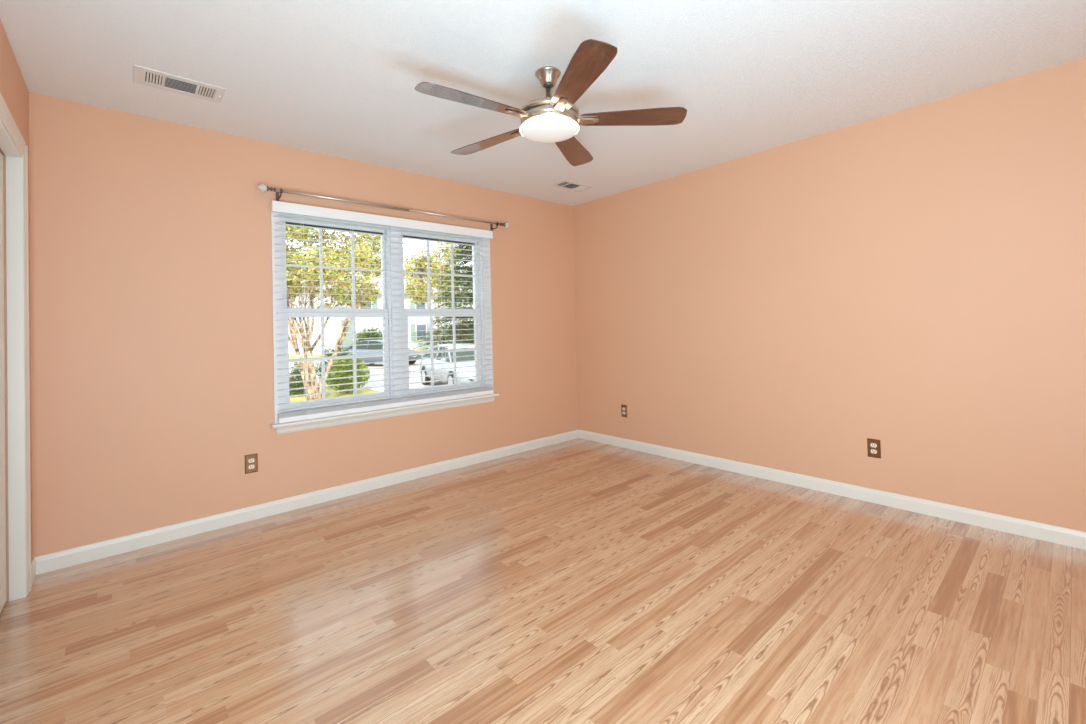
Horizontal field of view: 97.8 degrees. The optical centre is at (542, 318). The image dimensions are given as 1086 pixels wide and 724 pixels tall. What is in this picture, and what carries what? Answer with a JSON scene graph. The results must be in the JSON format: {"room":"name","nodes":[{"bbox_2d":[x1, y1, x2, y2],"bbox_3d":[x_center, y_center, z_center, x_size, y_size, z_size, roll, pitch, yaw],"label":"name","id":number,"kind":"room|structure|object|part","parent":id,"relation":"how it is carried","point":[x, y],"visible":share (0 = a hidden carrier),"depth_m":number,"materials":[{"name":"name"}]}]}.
{"room":"empty bedroom","nodes":[
{"label":"empty bedroom","id":0,"kind":"room"},
{"bbox_2d":[0,19,31,601],"bbox_3d":[-1.330,0.069,0.869,0.140,2.560,3.950,-1,-1,-42],"label":"wall","id":1,"kind":"structure","parent":0,"point":[13,88],"depth_m":2.15,"materials":[{"name":"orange paint"}]},
{"bbox_2d":[0,152,5,613],"bbox_3d":[-2.181,0.252,1.872,0.087,2.007,0.740,-1,-1,-42],"label":"door","id":2,"kind":"structure","parent":1,"relation":"in","point":[2,333],"depth_m":2.07,"materials":[{"name":"white paint"}]},
{"bbox_2d":[0,93,30,601],"bbox_3d":[-1.909,0.206,1.606,0.062,2.101,1.660,-1,-1,-42],"label":"door frame","id":3,"kind":"structure","parent":1,"relation":"attached to","point":[14,236],"depth_m":2.17,"materials":[{"name":"white paint"}]},
{"bbox_2d":[31,558,35,586],"bbox_3d":[-2.481,1.240,2.297,0.013,0.086,0.192,-1,-1,-42],"label":"baseboard","id":4,"kind":"structure","parent":1,"relation":"attached to","point":[33,563],"depth_m":2.31,"materials":[{"name":"white paint"}]},
{"bbox_2d":[29,92,578,557],"bbox_3d":[-1.446,0.115,3.498,4.674,2.560,0.140,-1,-1,-42],"label":"wall","id":5,"kind":"structure","parent":0,"point":[152,369],"depth_m":2.85,"materials":[{"name":"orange paint"}]},
{"bbox_2d":[245,453,257,473],"bbox_3d":[-1.851,0.923,3.008,0.071,0.117,0.009,-1,-1,-42],"label":"electrical outlet","id":6,"kind":"object","parent":5,"relation":"attached to","point":[251,461],"visible":1,"depth_m":3.01,"materials":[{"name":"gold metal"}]},
{"bbox_2d":[33,429,578,574],"bbox_3d":[-1.086,1.226,3.671,3.924,0.086,0.013,-1,-1,-42],"label":"baseboard","id":7,"kind":"structure","parent":5,"relation":"attached to","point":[90,552],"depth_m":3.02,"materials":[{"name":"white paint"}]},
{"bbox_2d":[271,212,494,433],"bbox_3d":[-1.155,0.005,3.742,1.763,1.508,0.147,-1,-1,-42],"label":"window","id":8,"kind":"structure","parent":5,"relation":"in","point":[283,290],"depth_m":3.48,"materials":[{"name":"white plastic"}]},
{"bbox_3d":[-1.509,-0.361,3.453,0.730,0.649,0.028,-1,-1,-42],"label":"sash","id":9,"kind":"part","parent":8,"relation":"part of","materials":[{"name":"white plastic"}]},
{"bbox_3d":[-1.469,0.296,3.416,0.730,0.734,0.030,-1,-1,-42],"label":"sash","id":10,"kind":"part","parent":8,"relation":"part of","materials":[{"name":"white plastic"}]},
{"bbox_2d":[270,200,493,423],"bbox_3d":[-1.106,-0.046,3.659,1.742,1.446,0.077,-1,-1,-42],"label":"window blind","id":11,"kind":"object","parent":8,"relation":"attached to","point":[275,206],"visible":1,"depth_m":3.51,"materials":[{"name":"white plastic"}]},
{"bbox_3d":[-1.617,-0.018,3.202,0.002,1.375,0.051,-1,-1,-42],"label":"ladder cord","id":12,"kind":"part","parent":11,"relation":"part of","materials":[{"name":"white fabric"}]},
{"bbox_3d":[-1.370,-0.021,3.421,0.002,1.375,0.051,-1,-1,-42],"label":"ladder cord","id":13,"kind":"part","parent":11,"relation":"part of","materials":[{"name":"white fabric"}]},
{"bbox_3d":[-1.123,-0.731,3.670,1.716,0.050,0.048,-1,-1,-42],"label":"head rail","id":14,"kind":"part","parent":11,"relation":"part of","materials":[{"name":"white plastic"}]},
{"bbox_3d":[-1.087,0.659,3.645,1.698,0.035,0.049,-1,-1,-42],"label":"rail","id":15,"kind":"part","parent":11,"relation":"part of","materials":[{"name":"white plastic"}]},
{"bbox_3d":[-1.097,-0.024,3.663,0.002,1.375,0.051,-1,-1,-42],"label":"ladder cord","id":16,"kind":"part","parent":11,"relation":"part of","materials":[{"name":"white fabric"}]},
{"bbox_3d":[-0.824,-0.027,3.905,0.002,1.375,0.051,-1,-1,-42],"label":"ladder cord","id":17,"kind":"part","parent":11,"relation":"part of","materials":[{"name":"white fabric"}]},
{"bbox_3d":[-0.577,-0.030,4.124,0.002,1.375,0.051,-1,-1,-42],"label":"ladder cord","id":18,"kind":"part","parent":11,"relation":"part of","materials":[{"name":"white fabric"}]},
{"bbox_2d":[399,228,484,397],"bbox_3d":[-0.866,-0.019,4.011,0.781,1.396,0.130,-1,-1,-42],"label":"window","id":19,"kind":"structure","parent":8,"relation":"attached to","point":[477,311],"depth_m":4.02,"materials":[{"name":"white plastic"}]},
{"bbox_3d":[-0.875,-0.368,4.016,0.741,0.649,0.028,-1,-1,-42],"label":"sash","id":20,"kind":"part","parent":19,"relation":"part of","materials":[{"name":"white plastic"}]},
{"bbox_3d":[-0.834,0.289,3.979,0.741,0.734,0.030,-1,-1,-42],"label":"sash","id":21,"kind":"part","parent":19,"relation":"part of","materials":[{"name":"white plastic"}]},
{"bbox_2d":[257,183,509,230],"bbox_3d":[-1.078,-0.826,3.684,2.001,0.081,0.124,-1,-1,-42],"label":"curtain rod","id":22,"kind":"object","parent":5,"relation":"attached to","point":[261,187],"visible":0.99,"depth_m":3.41,"materials":[{"name":"silver metal"}]},
{"bbox_3d":[-1.386,-0.834,3.368,0.920,0.021,0.021,-1,-1,-42],"label":"rod","id":23,"kind":"part","parent":22,"relation":"part of","materials":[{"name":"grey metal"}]},
{"bbox_3d":[-0.711,-0.842,3.967,0.885,0.016,0.016,-1,-1,-42],"label":"rod","id":24,"kind":"part","parent":22,"relation":"part of","materials":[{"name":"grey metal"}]},
{"bbox_2d":[270,393,498,428],"bbox_3d":[-1.117,0.693,3.695,1.795,0.024,0.168,-1,-1,-42],"label":"window sill","id":25,"kind":"structure","parent":5,"relation":"attached to","point":[273,425],"depth_m":3.48,"materials":[{"name":"white paint"}]},
{"bbox_2d":[0,438,1085,723],"bbox_3d":[-0.059,1.274,1.948,4.674,0.120,3.950,-1,-1,-42],"label":"floor","id":26,"kind":"structure","parent":0,"point":[578,580],"depth_m":1.95,"materials":[{"name":"brown wood"}]},
{"bbox_2d":[0,0,1085,205],"bbox_3d":[-0.073,-1.285,2.037,4.814,0.120,4.230,-1,-1,-42],"label":"ceiling","id":27,"kind":"structure","parent":0,"point":[338,78],"depth_m":2.29,"materials":[{"name":"white paint"}]},
{"bbox_2d":[133,65,225,102],"bbox_3d":[-1.822,-1.166,2.383,0.358,0.016,0.195,-1,-1,-42],"label":"ceiling vent","id":28,"kind":"object","parent":27,"relation":"in","point":[142,75],"visible":1,"depth_m":2.37,"materials":[{"name":"white metal"}]},
{"bbox_2d":[414,39,686,165],"bbox_3d":[-0.008,-1.064,2.352,1.279,0.315,1.293,-1,-1,-42],"label":"ceiling fan","id":29,"kind":"object","parent":27,"relation":"hanging from","point":[549,119],"visible":1,"depth_m":2.26,"materials":[{"name":"brown wood"}]},
{"bbox_3d":[-0.311,-0.975,2.125,0.525,0.005,0.144,-1,8,-34],"label":"blade","id":30,"kind":"part","parent":29,"relation":"part of","materials":[{"name":"brown wood"}]},
{"bbox_3d":[-0.295,-0.968,2.610,0.525,0.004,0.144,-2,8,38],"label":"blade","id":31,"kind":"part","parent":29,"relation":"part of","materials":[{"name":"brown wood"}]},
{"bbox_2d":[521,118,577,142],"bbox_3d":[0.032,-0.921,2.356,0.285,0.026,0.285,-1,-1,-42],"label":"diffuser","id":32,"kind":"object","parent":29,"relation":"attached to","point":[544,130],"depth_m":2.30,"materials":[{"name":"white glass"}]},
{"bbox_3d":[0.171,-0.978,2.745,0.144,0.005,0.525,-12,-4,19],"label":"blade","id":33,"kind":"part","parent":29,"relation":"part of","materials":[{"name":"brown wood"}]},
{"bbox_3d":[0.145,-0.990,1.961,0.144,0.004,0.525,9,-4,-16],"label":"blade","id":34,"kind":"part","parent":29,"relation":"part of","materials":[{"name":"brown wood"}]},
{"bbox_3d":[0.443,-0.991,2.344,0.525,0.004,0.144,-2,-10,2],"label":"blade","id":35,"kind":"part","parent":29,"relation":"part of","materials":[{"name":"brown wood"}]},
{"bbox_2d":[550,180,591,191],"bbox_3d":[0.259,-1.189,4.276,0.358,0.016,0.195,-1,-1,-42],"label":"ceiling vent","id":36,"kind":"object","parent":27,"relation":"in","point":[565,184],"visible":1,"depth_m":4.27,"materials":[{"name":"white metal"}]},
{"bbox_2d":[573,57,1085,531],"bbox_3d":[1.710,0.034,3.566,0.140,2.560,4.230,-1,-1,-42],"label":"wall","id":37,"kind":"structure","parent":0,"point":[912,281],"depth_m":3.00,"materials":[{"name":"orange paint"}]},
{"bbox_2d":[621,404,627,417],"bbox_3d":[0.774,0.884,4.520,0.009,0.117,0.071,-1,-1,-42],"label":"electrical outlet","id":38,"kind":"object","parent":37,"relation":"attached to","point":[623,407],"visible":1,"depth_m":4.52,"materials":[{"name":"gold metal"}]},
{"bbox_2d":[579,429,1085,549],"bbox_3d":[1.686,1.151,3.492,0.013,0.086,3.937,-1,-1,-42],"label":"baseboard","id":39,"kind":"structure","parent":37,"relation":"attached to","point":[1026,528],"depth_m":3.00,"materials":[{"name":"white paint"}]},
{"bbox_2d":[867,438,880,457],"bbox_3d":[2.107,0.828,3.017,0.009,0.117,0.071,-1,-1,-42],"label":"electrical outlet","id":40,"kind":"object","parent":37,"relation":"attached to","point":[873,445],"visible":1,"depth_m":3.01,"materials":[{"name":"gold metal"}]},
{"label":"outside","id":41,"kind":"structure","parent":0,"visible":0},
{"bbox_2d":[289,382,375,401],"bbox_3d":[6.022,2.382,21.235,110.000,0.280,16.300,-1,-1,-42],"label":"lawn","id":42,"kind":"structure","parent":41,"point":[327,388],"depth_m":15.45,"materials":[{"name":"plant"}]},
{"bbox_2d":[289,362,305,396],"bbox_3d":[-8.043,1.953,15.397,1.012,1.245,1.042,-1,-1,-42],"label":"cone shrub","id":43,"kind":"object","parent":42,"relation":"on","point":[295,371],"visible":0.56,"depth_m":15.28,"materials":[{"name":"green plant"}]},
{"bbox_2d":[315,346,356,384],"bbox_3d":[-7.585,1.771,17.408,1.426,1.574,1.248,-1,-1,-4],"label":"shrub","id":44,"kind":"object","parent":42,"relation":"on","point":[340,350],"visible":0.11,"depth_m":17.31,"materials":[{"name":"green plant"}]},
{"bbox_2d":[326,358,369,393],"bbox_3d":[-6.405,1.876,15.527,1.434,1.245,1.324,-1,-1,-42],"label":"round shrub","id":45,"kind":"object","parent":42,"relation":"on","point":[350,361],"visible":0.67,"depth_m":15.28,"materials":[{"name":"green plant"}]},
{"bbox_2d":[286,226,414,399],"bbox_3d":[-6.587,-0.986,13.860,6.103,6.939,4.935,-1,-1,-42],"label":"flowering tree","id":46,"kind":"object","parent":42,"relation":"on","point":[368,292],"visible":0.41,"depth_m":13.66,"materials":[{"name":"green plant"}]},
{"bbox_3d":[-6.607,-2.334,13.884,6.143,4.243,5.028,-1,-1,-42],"label":"crown","id":47,"kind":"part","parent":46,"relation":"part of","materials":[{"name":"green plant"}]},
{"bbox_2d":[413,244,473,360],"bbox_3d":[-3.076,-1.642,23.932,6.900,8.342,6.864,-1,-1,-37],"label":"evergreen tree","id":48,"kind":"object","parent":42,"relation":"on","point":[468,285],"visible":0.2,"depth_m":23.21,"materials":[{"name":"green plant"}]},
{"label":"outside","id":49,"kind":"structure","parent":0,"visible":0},
{"bbox_2d":[289,354,422,382],"bbox_3d":[-5.152,2.869,33.837,110.000,0.295,17.400,-1,-1,-42],"label":"street","id":50,"kind":"structure","parent":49,"point":[291,364],"depth_m":25.41,"materials":[{"name":"grey asphalt"}]},
{"bbox_2d":[343,340,421,363],"bbox_3d":[-9.291,1.988,27.362,4.495,1.500,2.056,-2,-1,18],"label":"car","id":51,"kind":"object","parent":50,"relation":"on","point":[379,346],"visible":0.31,"depth_m":26.75,"materials":[{"name":"silver metal"}]},
{"bbox_2d":[404,242,464,344],"bbox_3d":[-8.747,-1.643,38.110,5.275,9.144,5.453,-1,-1,-8],"label":"young tree","id":52,"kind":"object","parent":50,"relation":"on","point":[420,284],"visible":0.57,"depth_m":37.23,"materials":[{"name":"green plant"}]},
{"bbox_3d":[-8.803,-3.459,38.145,5.271,5.508,5.453,-1,-1,-8],"label":"crown","id":53,"kind":"part","parent":52,"relation":"part of","materials":[{"name":"green plant"}]},
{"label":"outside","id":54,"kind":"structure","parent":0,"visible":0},
{"bbox_2d":[289,349,427,358],"bbox_3d":[-39.436,4.335,72.507,150.000,0.400,86.000,-1,-1,-42],"label":"verge","id":55,"kind":"structure","parent":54,"point":[290,357],"depth_m":38.36,"materials":[{"name":"green plant"}]},
{"bbox_2d":[311,247,380,265],"bbox_3d":[-23.936,-2.912,61.089,13.141,13.038,8.244,-1,-1,-42],"label":"leafy tree","id":56,"kind":"object","parent":55,"relation":"on","point":[377,264],"visible":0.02,"depth_m":59.42,"materials":[{"name":"green plant"}]},
{"bbox_2d":[356,327,382,341],"bbox_3d":[-14.436,1.846,40.066,2.896,2.318,2.030,-1,-1,-42],"label":"shrub","id":57,"kind":"object","parent":55,"relation":"on","point":[376,335],"visible":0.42,"depth_m":39.69,"materials":[{"name":"green plant"}]},
{"bbox_2d":[287,263,472,355],"bbox_3d":[-16.253,-0.970,47.810,29.200,8.400,11.200,-1,-1,-42],"label":"house","id":58,"kind":"structure","parent":55,"relation":"on","point":[413,325],"depth_m":42.76,"materials":[{"name":"grey"}]},
{"bbox_3d":[-17.135,1.577,41.528,1.000,2.850,0.080,-1,-1,-42],"label":"door","id":59,"kind":"part","parent":58,"relation":"part of","materials":[{"name":"green paint"}]},
{"bbox_2d":[372,296,377,308],"bbox_3d":[-15.335,-1.318,43.244,0.440,1.660,0.070,-1,-1,-42],"label":"shutter","id":60,"kind":"object","parent":58,"relation":"hanging from","point":[375,305],"depth_m":43.27,"materials":[{"name":"green paint"}]},
{"bbox_2d":[410,296,414,308],"bbox_3d":[-12.582,-1.350,45.686,0.440,1.660,0.070,-1,-1,-42],"label":"shutter","id":61,"kind":"object","parent":58,"relation":"hanging from","point":[411,304],"depth_m":45.61,"materials":[{"name":"green paint"}]},
{"bbox_2d":[411,324,415,340],"bbox_3d":[-12.512,1.349,45.642,0.440,1.660,0.070,-1,-1,-42],"label":"shutter","id":62,"kind":"object","parent":58,"relation":"hanging from","point":[413,326],"depth_m":45.63,"materials":[{"name":"green paint"}]},
{"bbox_3d":[-11.917,-1.358,46.232,1.000,1.500,0.015,-1,-1,-42],"label":"pane","id":63,"kind":"part","parent":58,"relation":"part of","materials":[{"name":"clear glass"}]},
{"bbox_3d":[-11.847,1.341,46.188,1.000,1.500,0.015,-1,-1,-42],"label":"pane","id":64,"kind":"part","parent":58,"relation":"part of","materials":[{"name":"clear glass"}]},
{"bbox_2d":[427,323,429,339],"bbox_3d":[-11.225,1.334,46.783,0.440,1.660,0.070,-1,-1,-42],"label":"shutter","id":65,"kind":"object","parent":58,"relation":"hanging from","point":[428,326],"depth_m":46.69,"materials":[{"name":"green paint"}]},
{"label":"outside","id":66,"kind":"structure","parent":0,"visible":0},
{"bbox_2d":[360,373,446,391],"bbox_3d":[-0.912,2.351,17.561,9.250,0.020,12.600,-1,-1,-42],"label":"driveway","id":67,"kind":"structure","parent":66,"point":[418,379],"depth_m":17.74,"materials":[{"name":"concrete"}]},
{"bbox_2d":[420,343,474,384],"bbox_3d":[-2.838,1.644,16.514,2.056,1.500,4.495,-1,-1,-32],"label":"parked car","id":68,"kind":"object","parent":67,"relation":"on","point":[460,353],"visible":0.44,"depth_m":15.73,"materials":[{"name":"grey paint"}]}
]}

